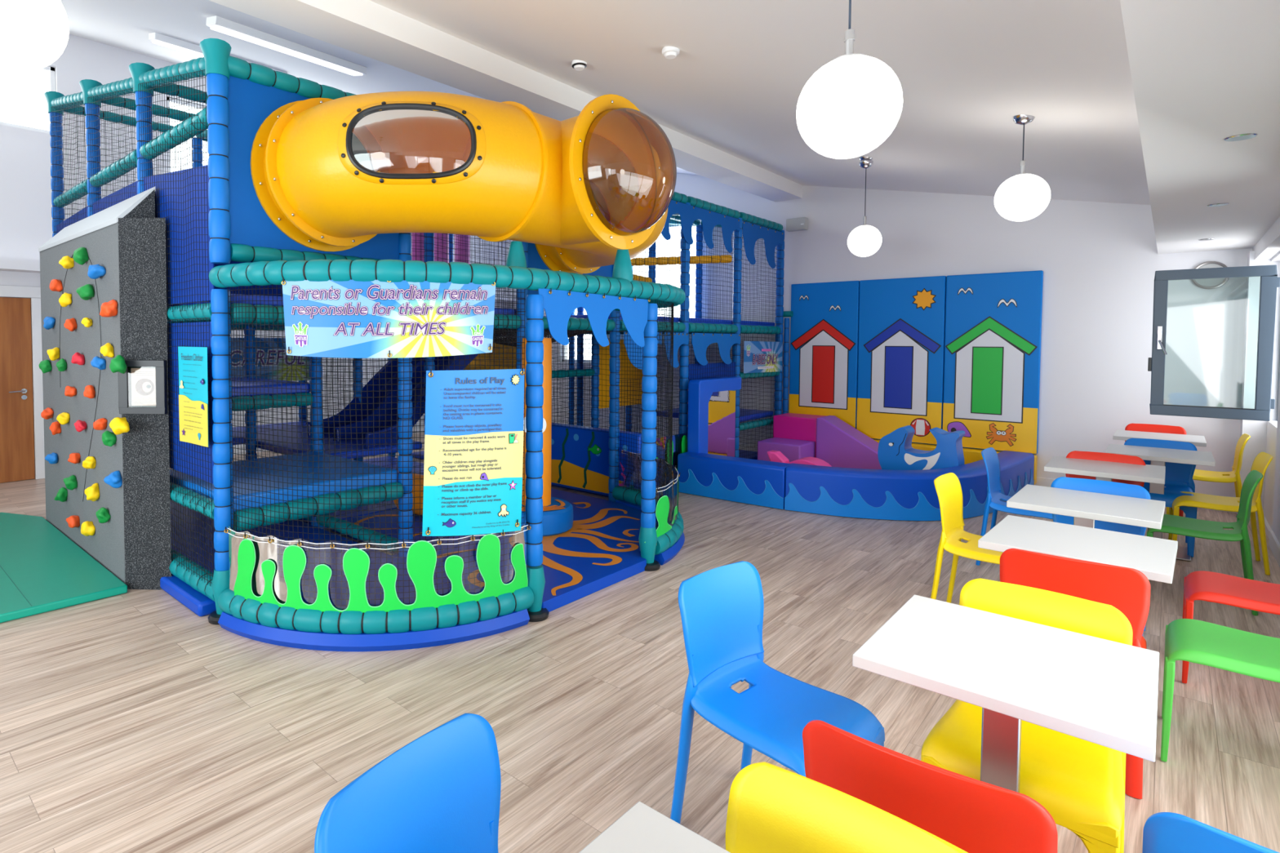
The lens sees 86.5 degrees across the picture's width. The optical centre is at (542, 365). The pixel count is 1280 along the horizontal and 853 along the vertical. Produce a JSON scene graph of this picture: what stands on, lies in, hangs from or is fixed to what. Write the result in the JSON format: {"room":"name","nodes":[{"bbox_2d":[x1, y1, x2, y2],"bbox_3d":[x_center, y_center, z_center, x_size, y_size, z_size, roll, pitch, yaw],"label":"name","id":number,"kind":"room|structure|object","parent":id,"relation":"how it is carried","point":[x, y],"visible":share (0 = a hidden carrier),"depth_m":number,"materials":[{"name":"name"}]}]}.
{"room":"indoor play centre","nodes":[
{"label":"indoor play centre","id":0,"kind":"room"},
{"bbox_2d":[0,34,505,446],"bbox_3d":[-5.206,-1.311,8.223,0.200,5.129,12.970,2,3,43],"label":"wall","id":1,"kind":"structure","parent":0,"point":[25,188],"depth_m":7.75,"materials":[{"name":"white paint"}]},
{"bbox_2d":[0,284,44,483],"bbox_3d":[-6.025,0.211,7.181,0.110,2.160,1.195,2,3,43],"label":"door","id":2,"kind":"structure","parent":1,"relation":"in","point":[22,455],"depth_m":7.45,"materials":[{"name":"brown wood"}]},
{"bbox_2d":[0,66,55,133],"bbox_3d":[-7.124,-2.965,6.078,0.050,0.790,4.510,2,3,43],"label":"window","id":3,"kind":"structure","parent":1,"relation":"in","point":[51,70],"depth_m":7.64,"materials":[{"name":"white"}]},
{"bbox_2d":[167,97,205,173],"bbox_3d":[-4.002,-2.893,9.427,0.050,1.120,2.360,2,3,43],"label":"window","id":4,"kind":"structure","parent":1,"relation":"in","point":[193,105],"depth_m":8.66,"materials":[{"name":"white"}]},
{"bbox_2d":[0,258,515,302],"bbox_3d":[-5.024,-1.109,8.060,0.300,0.100,12.970,2,3,43],"label":"trim","id":5,"kind":"structure","parent":1,"relation":"attached to","point":[11,265],"depth_m":7.25,"materials":[{"name":"white paint"}]},
{"bbox_2d":[232,425,424,454],"bbox_3d":[-3.177,1.124,10.338,0.018,0.120,7.230,2,3,43],"label":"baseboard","id":6,"kind":"structure","parent":1,"relation":"attached to","point":[417,427],"depth_m":9.32,"materials":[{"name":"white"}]},
{"bbox_2d":[60,0,1150,204],"bbox_3d":[-1.448,-2.594,4.668,10.470,2.572,13.370,2,3,43],"label":"ceiling","id":7,"kind":"structure","parent":0,"point":[740,73],"depth_m":4.40,"materials":[{"name":"white paint"}]},
{"bbox_2d":[0,0,69,71],"bbox_3d":[-1.593,-1.420,1.988,0.304,1.062,0.304,2,3,43],"label":"globe pendant","id":8,"kind":"object","parent":7,"relation":"hanging from","point":[34,33],"visible":1,"depth_m":1.96,"materials":[{"name":"white glass"}]},
{"bbox_2d":[148,32,287,73],"bbox_3d":[-3.404,-3.268,7.143,0.207,0.121,1.350,2,3,43],"label":"ceiling light","id":9,"kind":"object","parent":7,"relation":"attached to","point":[157,38],"visible":0.45,"depth_m":6.76,"materials":[{"name":"white plastic"}]},
{"bbox_2d":[151,40,204,57],"bbox_3d":[-3.411,-3.235,7.151,0.170,0.017,1.290,21,15,41],"label":"diffuser","id":10,"kind":"object","parent":9,"relation":"attached to","point":[171,44],"depth_m":6.80,"materials":[{"name":"white plastic"}]},
{"bbox_2d":[205,15,367,75],"bbox_3d":[-2.199,-2.787,5.917,0.207,0.121,1.380,2,3,43],"label":"ceiling light","id":11,"kind":"object","parent":7,"relation":"attached to","point":[218,24],"visible":1,"depth_m":5.79,"materials":[{"name":"white plastic"}]},
{"bbox_2d":[571,59,586,71],"bbox_3d":[0.260,-2.125,4.761,0.110,0.050,0.110,2,3,43],"label":"smoke detector","id":12,"kind":"object","parent":7,"relation":"attached to","point":[579,65],"visible":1,"depth_m":4.73,"materials":[{"name":"white"}]},
{"bbox_2d":[662,46,679,58],"bbox_3d":[0.791,-1.931,4.152,0.110,0.050,0.110,2,3,43],"label":"smoke detector","id":13,"kind":"object","parent":7,"relation":"attached to","point":[669,52],"visible":0.99,"depth_m":4.12,"materials":[{"name":"white"}]},
{"bbox_2d":[795,0,902,159],"bbox_3d":[0.957,-1.110,2.094,0.304,0.914,0.304,2,3,43],"label":"globe pendant","id":14,"kind":"object","parent":7,"relation":"hanging from","point":[851,105],"visible":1,"depth_m":2.00,"materials":[{"name":"white glass"}]},
{"bbox_2d":[847,156,881,257],"bbox_3d":[3.134,-1.545,6.535,0.304,0.968,0.304,2,3,43],"label":"globe pendant","id":15,"kind":"object","parent":7,"relation":"hanging from","point":[864,240],"visible":0.97,"depth_m":6.46,"materials":[{"name":"white glass"}]},
{"bbox_2d":[994,115,1050,221],"bbox_3d":[3.153,-1.409,4.413,0.304,0.914,0.304,2,3,43],"label":"globe pendant","id":16,"kind":"object","parent":7,"relation":"hanging from","point":[1023,197],"visible":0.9,"depth_m":4.34,"materials":[{"name":"white glass"}]},
{"bbox_2d":[0,432,1279,852],"bbox_3d":[-1.463,1.446,4.819,10.470,0.100,13.370,2,3,43],"label":"floor","id":17,"kind":"structure","parent":0,"point":[131,722],"depth_m":2.92,"materials":[{"name":"brown wood"}]},
{"bbox_2d":[0,512,127,622],"bbox_3d":[-3.828,1.357,4.898,2.800,0.052,0.662,2,3,43],"label":"mat","id":18,"kind":"object","parent":17,"relation":"on","point":[42,570],"visible":1,"depth_m":4.41,"materials":[{"name":"teal plastic"}]},
{"bbox_2d":[38,186,171,590],"bbox_3d":[-3.348,0.108,4.955,2.516,2.550,0.296,2,3,43],"label":"wall","id":19,"kind":"structure","parent":17,"relation":"on","point":[103,276],"depth_m":4.40,"materials":[{"name":"grey stone"}]},
{"bbox_2d":[118,360,167,414],"bbox_3d":[-2.486,0.133,4.185,0.292,0.335,0.032,0,2,2],"label":"display box","id":20,"kind":"object","parent":19,"relation":"attached to","point":[143,387],"visible":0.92,"depth_m":4.18,"materials":[{"name":"grey plastic"}]},
{"bbox_2d":[169,499,391,579],"bbox_3d":[-2.705,1.333,5.551,3.510,0.058,1.090,2,3,43],"label":"netting","id":21,"kind":"object","parent":17,"relation":"on","point":[313,559],"visible":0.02,"depth_m":5.09,"materials":[{"name":"black fabric"}]},
{"bbox_2d":[297,456,424,529],"bbox_3d":[-1.930,1.274,7.207,2.380,0.058,2.270,2,3,43],"label":"floor mat","id":22,"kind":"object","parent":17,"relation":"on","point":[353,515],"visible":0.17,"depth_m":6.15,"materials":[{"name":"blue plastic"}]},
{"bbox_2d":[314,712,501,852],"bbox_3d":[-0.077,1.137,1.154,0.502,0.800,0.442,2,3,37],"label":"chair","id":23,"kind":"object","parent":17,"relation":"on","point":[439,792],"visible":1,"depth_m":1.30,"materials":[{"name":"blue plastic"}]},
{"bbox_2d":[44,38,784,651],"bbox_3d":[-0.060,-0.600,7.082,5.512,3.831,7.452,2,3,43],"label":"play structure","id":24,"kind":"object","parent":17,"relation":"on","point":[302,180],"visible":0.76,"depth_m":3.95,"materials":[{"name":"blue plastic"}]},
{"bbox_2d":[177,346,208,447],"bbox_3d":[-2.015,0.174,3.871,0.455,0.565,0.014,2,3,45],"label":"poster","id":25,"kind":"object","parent":24,"relation":"attached to","point":[193,361],"visible":1,"depth_m":3.87,"materials":[{"name":"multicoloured paper"}]},
{"bbox_2d":[230,337,310,381],"bbox_3d":[-3.071,-0.068,7.694,0.013,0.500,1.150,2,3,43],"label":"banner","id":26,"kind":"object","parent":24,"relation":"attached to","point":[272,340],"visible":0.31,"depth_m":7.68,"materials":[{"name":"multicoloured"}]},
{"bbox_2d":[281,277,495,358],"bbox_3d":[-0.779,-0.248,3.441,1.090,0.416,0.138,0,2,-8],"label":"banner","id":27,"kind":"object","parent":24,"relation":"attached to","point":[331,318],"visible":1,"depth_m":3.40,"materials":[{"name":"multicoloured plastic"}]},
{"bbox_2d":[422,367,524,536],"bbox_3d":[-0.350,0.465,3.565,0.587,0.903,0.042,-1,2,-28],"label":"sign","id":28,"kind":"object","parent":24,"relation":"attached to","point":[473,433],"visible":1,"depth_m":3.54,"materials":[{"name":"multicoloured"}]},
{"bbox_2d":[497,503,509,516],"bbox_3d":[-0.211,0.786,3.647,0.071,0.076,0.002,-1,3,-35],"label":"print","id":29,"kind":"object","parent":28,"relation":"on","point":[503,508],"depth_m":3.65,"materials":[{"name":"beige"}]},
{"bbox_2d":[551,422,642,495],"bbox_3d":[0.500,0.948,6.792,1.240,0.638,0.162,2,3,43],"label":"wall","id":30,"kind":"structure","parent":24,"relation":"attached to","point":[580,458],"depth_m":6.77,"materials":[{"name":"blue plastic"}]},
{"bbox_2d":[557,428,595,488],"bbox_3d":[0.335,0.939,6.845,0.495,0.590,0.001,2,3,43],"label":"print","id":31,"kind":"object","parent":30,"relation":"attached to","point":[566,429],"depth_m":6.78},
{"bbox_2d":[551,459,622,493],"bbox_3d":[0.465,1.114,6.732,1.120,0.255,0.001,2,3,43],"label":"print","id":32,"kind":"object","parent":30,"relation":"attached to","point":[572,475],"depth_m":6.84},
{"bbox_2d":[551,434,627,456],"bbox_3d":[0.443,0.793,6.739,1.000,0.195,0.001,2,3,43],"label":"print","id":33,"kind":"object","parent":30,"relation":"attached to","point":[575,437],"depth_m":6.82},
{"bbox_2d":[586,444,601,454],"bbox_3d":[0.512,0.826,6.670,0.184,0.104,0.006,2,3,43],"label":"print","id":34,"kind":"object","parent":30,"relation":"attached to","point":[592,449],"depth_m":6.67,"materials":[{"name":"green"}]},
{"bbox_2d":[618,462,625,486],"bbox_3d":[0.739,1.046,6.470,0.177,0.248,0.001,2,3,43],"label":"print","id":35,"kind":"object","parent":30,"relation":"attached to","point":[623,468],"depth_m":6.44},
{"bbox_2d":[743,341,782,373],"bbox_3d":[2.835,-0.113,8.601,0.010,0.405,1.120,2,3,43],"label":"banner","id":36,"kind":"object","parent":24,"relation":"attached to","point":[758,356],"visible":1,"depth_m":8.56,"materials":[{"name":"multicoloured plastic"}]},
{"bbox_2d":[300,488,658,612],"bbox_3d":[-0.524,1.350,5.081,2.420,0.076,3.440,2,3,43],"label":"floor mat","id":37,"kind":"object","parent":17,"relation":"on","point":[601,550],"visible":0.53,"depth_m":4.68,"materials":[{"name":"blue plastic"}]},
{"bbox_2d":[354,514,484,586],"bbox_3d":[-0.847,1.314,4.997,1.916,0.001,0.674,2,3,43],"label":"print","id":38,"kind":"object","parent":37,"relation":"on","point":[472,575],"depth_m":4.67},
{"bbox_2d":[508,337,573,536],"bbox_3d":[-0.048,0.536,5.403,0.600,1.535,0.600,2,3,43],"label":"pole","id":39,"kind":"object","parent":37,"relation":"on","point":[557,513],"visible":0.39,"depth_m":5.31,"materials":[{"name":"orange plastic"}]},
{"bbox_2d":[521,499,565,511],"bbox_3d":[-0.027,1.111,5.370,0.444,0.001,0.486,2,3,43],"label":"print","id":40,"kind":"object","parent":39,"relation":"on","point":[562,504],"depth_m":5.29},
{"bbox_2d":[509,502,639,595],"bbox_3d":[0.259,1.314,5.108,0.976,0.001,2.217,1,2,26],"label":"print","id":41,"kind":"object","parent":37,"relation":"on","point":[602,544],"depth_m":4.85,"materials":[{"name":"orange plastic"}]},
{"bbox_2d":[411,449,757,497],"bbox_3d":[0.643,1.212,9.133,3.510,0.058,3.400,2,3,43],"label":"floor mat","id":42,"kind":"object","parent":17,"relation":"on","point":[417,454],"visible":0.02,"depth_m":8.94,"materials":[{"name":"blue plastic"}]},
{"bbox_2d":[578,801,730,852],"bbox_3d":[0.192,1.177,0.819,0.600,0.743,0.590,2,3,43],"label":"cafe table","id":43,"kind":"object","parent":17,"relation":"on","point":[642,828],"visible":1,"depth_m":1.13,"materials":[{"name":"white laminate"}]},
{"bbox_2d":[677,451,791,509],"bbox_3d":[1.915,1.133,6.768,1.130,0.400,0.284,2,3,40],"label":"barrier","id":44,"kind":"object","parent":17,"relation":"on","point":[736,479],"visible":0.95,"depth_m":6.63,"materials":[{"name":"blue plastic"}]},
{"bbox_2d":[679,469,783,509],"bbox_3d":[1.828,1.206,6.667,1.126,0.255,0.008,2,3,40],"label":"print","id":45,"kind":"object","parent":44,"relation":"attached to","point":[766,491],"depth_m":6.62,"materials":[{"name":"blue plastic"}]},
{"bbox_2d":[670,560,884,823],"bbox_3d":[0.729,1.104,2.128,0.442,0.800,0.502,-2,3,-39],"label":"chair","id":46,"kind":"object","parent":17,"relation":"on","point":[722,608],"visible":0.77,"depth_m":2.17,"materials":[{"name":"blue plastic"}]},
{"bbox_2d":[782,311,793,413],"bbox_3d":[3.290,0.256,9.078,0.120,1.985,0.080,2,3,43],"label":"post","id":47,"kind":"object","parent":17,"relation":"on","point":[786,313],"visible":0.71,"depth_m":9.05,"materials":[{"name":"blue plastic"}]},
{"bbox_2d":[725,761,968,852],"bbox_3d":[0.374,1.145,0.983,0.442,0.800,0.502,2,3,43],"label":"chair","id":48,"kind":"object","parent":17,"relation":"on","point":[771,808],"visible":1,"depth_m":1.18,"materials":[{"name":"yellow plastic"}]},
{"bbox_2d":[784,450,1034,520],"bbox_3d":[3.823,1.150,6.504,3.098,0.400,0.937,0,2,-18],"label":"barrier","id":49,"kind":"object","parent":17,"relation":"on","point":[850,492],"visible":0.7,"depth_m":6.07,"materials":[{"name":"blue plastic"}]},
{"bbox_2d":[802,720,1057,852],"bbox_3d":[0.851,1.129,1.460,0.442,0.800,0.502,2,3,41],"label":"chair","id":50,"kind":"object","parent":17,"relation":"on","point":[973,815],"visible":0.66,"depth_m":1.26,"materials":[{"name":"red plastic"}]},
{"bbox_2d":[930,472,1002,603],"bbox_3d":[2.495,1.049,3.773,0.442,0.800,0.502,-2,3,-45],"label":"chair","id":51,"kind":"object","parent":17,"relation":"on","point":[948,486],"visible":0.45,"depth_m":3.86,"materials":[{"name":"yellow plastic"}]},
{"bbox_2d":[852,594,1159,792],"bbox_3d":[1.247,1.144,1.824,0.600,0.743,0.590,2,3,43],"label":"cafe table","id":52,"kind":"object","parent":17,"relation":"on","point":[1100,691],"visible":0.87,"depth_m":1.75,"materials":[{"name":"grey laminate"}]},
{"bbox_2d":[975,447,1053,565],"bbox_3d":[3.393,1.016,4.749,0.502,0.800,0.442,2,3,43],"label":"chair","id":53,"kind":"object","parent":17,"relation":"on","point":[990,457],"visible":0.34,"depth_m":4.79,"materials":[{"name":"blue plastic"}]},
{"bbox_2d":[920,577,1133,852],"bbox_3d":[1.413,1.112,1.963,0.442,0.800,0.502,2,3,43],"label":"chair","id":54,"kind":"object","parent":17,"relation":"on","point":[1080,783],"visible":0.57,"depth_m":1.90,"materials":[{"name":"yellow plastic"}]},
{"bbox_2d":[1000,548,1150,799],"bbox_3d":[2.067,1.090,2.630,0.442,0.800,0.502,2,3,41],"label":"chair","id":55,"kind":"object","parent":17,"relation":"on","point":[1127,589],"visible":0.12,"depth_m":2.41,"materials":[{"name":"red plastic"}]},
{"bbox_2d":[977,515,1177,583],"bbox_3d":[2.259,1.109,2.855,0.600,0.743,0.590,2,3,45],"label":"cafe table","id":56,"kind":"object","parent":17,"relation":"on","point":[1155,557],"visible":0.49,"depth_m":2.80,"materials":[{"name":"white laminate"}]},
{"bbox_2d":[1006,484,1165,529],"bbox_3d":[2.865,1.085,3.562,0.600,0.743,0.590,2,3,44],"label":"cafe table","id":57,"kind":"object","parent":17,"relation":"on","point":[1086,507],"visible":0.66,"depth_m":3.48,"materials":[{"name":"white laminate"}]},
{"bbox_2d":[1050,476,1151,635],"bbox_3d":[2.993,1.055,3.654,0.442,0.800,0.502,2,3,43],"label":"chair","id":58,"kind":"object","parent":17,"relation":"on","point":[1064,482],"visible":0.06,"depth_m":3.78,"materials":[{"name":"blue plastic"}]},
{"bbox_2d":[1044,455,1165,484],"bbox_3d":[3.800,1.051,4.562,0.600,0.743,0.590,2,3,43],"label":"cafe table","id":59,"kind":"object","parent":17,"relation":"on","point":[1101,470],"visible":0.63,"depth_m":4.46,"materials":[{"name":"white laminate"}]},
{"bbox_2d":[1065,450,1146,487],"bbox_3d":[3.817,1.023,4.601,0.442,0.800,0.502,2,3,43],"label":"chair","id":60,"kind":"object","parent":17,"relation":"on","point":[1101,456],"visible":0.08,"depth_m":4.74,"materials":[{"name":"red plastic"}]},
{"bbox_2d":[1124,423,1186,516],"bbox_3d":[5.694,0.967,6.274,0.442,0.800,0.502,2,3,43],"label":"chair","id":61,"kind":"object","parent":17,"relation":"on","point":[1131,427],"visible":0.1,"depth_m":6.41,"materials":[{"name":"red plastic"}]},
{"bbox_2d":[1112,429,1206,446],"bbox_3d":[5.535,1.002,6.061,0.600,0.743,0.590,2,3,43],"label":"cafe table","id":62,"kind":"object","parent":17,"relation":"on","point":[1198,441],"visible":0.38,"depth_m":6.01,"materials":[{"name":"white laminate"}]},
{"bbox_2d":[1104,444,1215,561],"bbox_3d":[4.710,1.032,5.163,0.600,0.743,0.590,2,3,43],"label":"cafe table","id":63,"kind":"object","parent":17,"relation":"on","point":[1157,456],"visible":0.61,"depth_m":5.08,"materials":[{"name":"white laminate"}]},
{"bbox_2d":[1124,438,1197,557],"bbox_3d":[4.809,1.002,5.261,0.442,0.800,0.502,2,3,43],"label":"chair","id":64,"kind":"object","parent":17,"relation":"on","point":[1178,477],"visible":0.42,"depth_m":5.28,"materials":[{"name":"blue plastic"}]},
{"bbox_2d":[1146,470,1263,615],"bbox_3d":[4.113,1.039,4.201,0.502,0.800,0.442,2,3,43],"label":"chair","id":65,"kind":"object","parent":17,"relation":"on","point":[1172,524],"visible":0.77,"depth_m":4.12,"materials":[{"name":"green plastic"}]},
{"bbox_2d":[1166,433,1250,514],"bbox_3d":[5.797,0.983,5.870,0.502,0.800,0.442,2,3,43],"label":"chair","id":66,"kind":"object","parent":17,"relation":"on","point":[1233,476],"visible":0.55,"depth_m":5.75,"materials":[{"name":"yellow plastic"}]},
{"bbox_2d":[1142,812,1279,852],"bbox_3d":[1.336,1.141,1.178,0.442,0.800,0.502,2,3,43],"label":"chair","id":67,"kind":"object","parent":17,"relation":"on","point":[1162,832],"visible":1,"depth_m":1.11,"materials":[{"name":"blue plastic"}]},
{"bbox_2d":[1160,618,1279,761],"bbox_3d":[2.661,1.097,2.507,0.502,0.800,0.442,2,3,43],"label":"chair","id":68,"kind":"object","parent":17,"relation":"on","point":[1190,640],"visible":1,"depth_m":2.52,"materials":[{"name":"green plastic"}]},
{"bbox_2d":[1168,452,1273,574],"bbox_3d":[4.907,1.016,4.881,0.502,0.800,0.442,2,3,40],"label":"chair","id":69,"kind":"object","parent":17,"relation":"on","point":[1262,460],"visible":0.78,"depth_m":4.80,"materials":[{"name":"yellow plastic"}]},
{"bbox_2d":[1182,570,1279,683],"bbox_3d":[3.295,1.077,3.091,0.502,0.800,0.442,2,3,43],"label":"chair","id":70,"kind":"object","parent":17,"relation":"on","point":[1202,585],"visible":0.99,"depth_m":3.10,"materials":[{"name":"red plastic"}]},
{"bbox_3d":[3.282,1.298,7.348,2.408,0.038,2.330,2,3,43],"label":"floor mat","id":71,"kind":"object","parent":17,"relation":"on","visible":0},
{"bbox_2d":[687,376,741,457],"bbox_3d":[1.922,0.703,7.470,0.140,1.128,0.960,2,3,43],"label":"panel","id":72,"kind":"object","parent":71,"relation":"on","point":[711,424],"visible":0.78,"depth_m":7.40,"materials":[{"name":"blue plastic"}]},
{"bbox_2d":[757,437,815,462],"bbox_3d":[3.037,1.088,8.387,0.540,0.298,0.485,2,3,43],"label":"step","id":73,"kind":"structure","parent":71,"relation":"on","point":[793,449],"depth_m":8.25,"materials":[{"name":"purple plastic"}]},
{"bbox_2d":[767,450,831,466],"bbox_3d":[2.656,1.083,6.933,0.672,0.341,0.260,2,3,43],"label":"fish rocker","id":74,"kind":"object","parent":71,"relation":"on","point":[774,455],"visible":0.35,"depth_m":6.90,"materials":[{"name":"pink plastic"}]},
{"bbox_2d":[773,413,826,457],"bbox_3d":[3.360,0.936,8.735,0.570,0.578,0.460,2,3,43],"label":"block","id":75,"kind":"object","parent":71,"relation":"on","point":[787,425],"visible":0.41,"depth_m":8.57,"materials":[{"name":"pink plastic"}]},
{"bbox_2d":[816,415,881,469],"bbox_3d":[3.908,0.952,8.113,1.060,0.598,0.420,2,3,43],"label":"wedge","id":76,"kind":"object","parent":71,"relation":"on","point":[839,444],"visible":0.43,"depth_m":8.13,"materials":[{"name":"purple plastic"}]},
{"bbox_2d":[877,425,965,470],"bbox_3d":[3.815,0.960,6.800,0.724,0.676,0.267,2,3,43],"label":"whale rocker","id":77,"kind":"object","parent":71,"relation":"on","point":[895,451],"visible":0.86,"depth_m":6.72,"materials":[{"name":"blue plastic"}]},
{"bbox_2d":[904,452,940,470],"bbox_3d":[3.760,0.947,6.671,0.319,0.213,0.001,2,3,43],"label":"print","id":78,"kind":"object","parent":77,"relation":"attached to","point":[909,459],"depth_m":6.65},
{"bbox_2d":[506,173,1252,497],"bbox_3d":[3.078,-1.328,9.497,10.170,5.129,0.200,2,3,43],"label":"wall","id":79,"kind":"structure","parent":0,"point":[1099,262],"depth_m":7.14,"materials":[{"name":"white paint"}]},
{"bbox_2d":[208,0,802,201],"bbox_3d":[-1.099,-2.333,4.350,0.370,0.510,12.970,2,3,43],"label":"ceiling beam","id":80,"kind":"structure","parent":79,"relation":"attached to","point":[369,28],"depth_m":4.74,"materials":[{"name":"white paint"}]},
{"bbox_2d":[786,217,808,231],"bbox_3d":[3.392,-1.883,8.968,0.260,0.160,0.111,2,3,43],"label":"wall speaker","id":81,"kind":"object","parent":79,"relation":"attached to","point":[800,224],"visible":1,"depth_m":8.92,"materials":[{"name":"grey plastic"}]},
{"bbox_2d":[789,280,859,428],"bbox_3d":[3.668,-0.096,8.798,0.867,1.978,0.068,2,3,43],"label":"wall panel","id":82,"kind":"object","parent":79,"relation":"attached to","point":[824,326],"visible":0.92,"depth_m":8.74,"materials":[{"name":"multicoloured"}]},
{"bbox_2d":[789,394,856,428],"bbox_3d":[3.646,0.640,8.805,0.859,0.492,0.001,2,3,43],"label":"print","id":83,"kind":"object","parent":82,"relation":"attached to","point":[848,415],"depth_m":8.73},
{"bbox_2d":[791,319,855,409],"bbox_3d":[3.644,-0.029,8.779,0.836,1.163,0.004,2,3,43],"label":"print","id":84,"kind":"object","parent":82,"relation":"attached to","point":[823,351],"depth_m":8.77,"materials":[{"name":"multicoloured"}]},
{"bbox_2d":[552,422,1236,512],"bbox_3d":[2.921,1.175,9.579,9.970,0.120,0.018,2,3,43],"label":"baseboard","id":85,"kind":"structure","parent":79,"relation":"attached to","point":[1043,482],"depth_m":9.47,"materials":[{"name":"white"}]},
{"bbox_2d":[856,275,946,444],"bbox_3d":[4.336,-0.070,8.174,0.947,1.978,0.068,2,3,43],"label":"wall panel","id":86,"kind":"object","parent":79,"relation":"attached to","point":[902,321],"visible":0.86,"depth_m":8.12,"materials":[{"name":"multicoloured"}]},
{"bbox_2d":[856,398,942,444],"bbox_3d":[4.314,0.665,8.181,0.939,0.492,0.001,2,3,43],"label":"print","id":87,"kind":"object","parent":86,"relation":"attached to","point":[873,424],"depth_m":8.25},
{"bbox_2d":[863,318,941,416],"bbox_3d":[4.329,0.008,8.140,0.861,1.163,0.004,2,3,43],"label":"print","id":88,"kind":"object","parent":86,"relation":"attached to","point":[902,357],"depth_m":8.12,"materials":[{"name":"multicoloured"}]},
{"bbox_2d":[910,417,930,436],"bbox_3d":[4.497,0.733,8.008,0.224,0.224,0.003,2,3,43],"label":"print","id":89,"kind":"object","parent":86,"relation":"attached to","point":[922,426],"depth_m":8.00,"materials":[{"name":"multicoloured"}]},
{"bbox_2d":[911,288,936,311],"bbox_3d":[4.506,-0.785,7.949,0.257,0.270,0.002,2,3,43],"label":"print","id":90,"kind":"object","parent":86,"relation":"attached to","point":[922,299],"depth_m":7.95,"materials":[{"name":"orange paint"}]},
{"bbox_2d":[873,439,1037,484],"bbox_3d":[4.527,1.096,7.964,2.135,0.321,0.170,2,3,43],"label":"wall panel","id":91,"kind":"object","parent":79,"relation":"attached to","point":[971,455],"visible":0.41,"depth_m":7.59,"materials":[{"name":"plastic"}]},
{"bbox_2d":[942,270,1043,454],"bbox_3d":[5.017,-0.044,7.537,0.902,1.978,0.070,2,3,43],"label":"wall panel","id":92,"kind":"object","parent":79,"relation":"attached to","point":[993,339],"visible":0.94,"depth_m":7.49,"materials":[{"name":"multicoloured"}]},
{"bbox_2d":[946,421,971,437],"bbox_3d":[4.789,0.730,7.734,0.246,0.176,0.004,2,3,43],"label":"print","id":93,"kind":"object","parent":92,"relation":"attached to","point":[952,426],"depth_m":7.72,"materials":[{"name":"purple"}]},
{"bbox_2d":[942,403,1037,453],"bbox_3d":[4.996,0.692,7.545,0.894,0.492,0.001,2,3,43],"label":"print","id":94,"kind":"object","parent":92,"relation":"attached to","point":[1026,433],"depth_m":7.46},
{"bbox_2d":[945,315,1037,423],"bbox_3d":[4.990,0.033,7.522,0.871,1.174,0.004,2,3,43],"label":"print","id":95,"kind":"object","parent":92,"relation":"attached to","point":[991,362],"depth_m":7.50,"materials":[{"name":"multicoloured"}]},
{"bbox_2d":[986,422,1016,446],"bbox_3d":[5.084,0.763,7.459,0.286,0.250,0.005,2,3,43],"label":"print","id":96,"kind":"object","parent":92,"relation":"attached to","point":[997,434],"depth_m":7.46,"materials":[{"name":"orange paint"}]},
{"bbox_2d":[997,298,1017,307],"bbox_3d":[5.105,-0.687,7.392,0.182,0.100,0.002,2,3,43],"label":"print","id":97,"kind":"object","parent":92,"relation":"attached to","point":[1002,303],"depth_m":7.39,"materials":[{"name":"white"}]},
{"bbox_2d":[1120,0,1279,253],"bbox_3d":[1.847,-1.250,1.634,0.640,0.650,12.970,2,3,43],"label":"ceiling","id":98,"kind":"structure","parent":79,"relation":"attached to","point":[1204,73],"depth_m":2.56,"materials":[{"name":"white paint"}]},
{"bbox_2d":[1224,133,1257,141],"bbox_3d":[2.947,-0.963,2.840,0.100,0.004,0.100,2,3,43],"label":"recessed light","id":99,"kind":"object","parent":98,"relation":"in","point":[1246,136],"visible":1,"depth_m":2.83,"materials":[{"name":"silver metal"}]},
{"bbox_2d":[1191,261,1229,288],"bbox_3d":[6.298,-0.854,6.347,0.264,0.264,0.025,2,3,43],"label":"air vent","id":100,"kind":"object","parent":79,"relation":"in","point":[1209,283],"visible":0.68,"depth_m":6.35,"materials":[{"name":"silver metal"}]},
{"bbox_2d":[1260,252,1279,543],"bbox_3d":[2.240,0.129,1.313,0.250,2.820,12.970,2,3,43],"label":"wall","id":101,"kind":"structure","parent":0,"point":[1276,260],"depth_m":5.89,"materials":[{"name":"white paint"}]},
{"bbox_2d":[1147,264,1279,421],"bbox_3d":[5.614,-0.191,5.657,0.769,1.260,0.124,2,3,43],"label":"window sash","id":102,"kind":"structure","parent":101,"relation":"in","point":[1269,281],"depth_m":5.60,"materials":[{"name":"grey metal"}]},
{"bbox_2d":[1236,251,1271,519],"bbox_3d":[6.441,0.176,6.096,0.130,2.400,0.250,2,3,43],"label":"trim","id":103,"kind":"structure","parent":101,"relation":"attached to","point":[1255,428],"depth_m":6.02,"materials":[{"name":"white paint"}]},
{"bbox_2d":[1252,217,1279,260],"bbox_3d":[2.117,-1.175,1.384,0.100,0.780,12.970,2,3,43],"label":"trim","id":104,"kind":"structure","parent":101,"relation":"attached to","point":[1268,246],"depth_m":5.29,"materials":[{"name":"white paint"}]},
{"bbox_2d":[1263,420,1277,530],"bbox_3d":[6.140,0.916,5.547,0.180,0.840,1.000,2,3,43],"label":"trim","id":105,"kind":"structure","parent":101,"relation":"attached to","point":[1271,440],"depth_m":5.67,"materials":[{"name":"white"}]},
{"bbox_2d":[1268,529,1279,567],"bbox_3d":[4.827,1.377,4.333,0.018,0.120,2.550,2,3,43],"label":"baseboard","id":106,"kind":"structure","parent":101,"relation":"attached to","point":[1273,543],"depth_m":4.99,"materials":[{"name":"white"}]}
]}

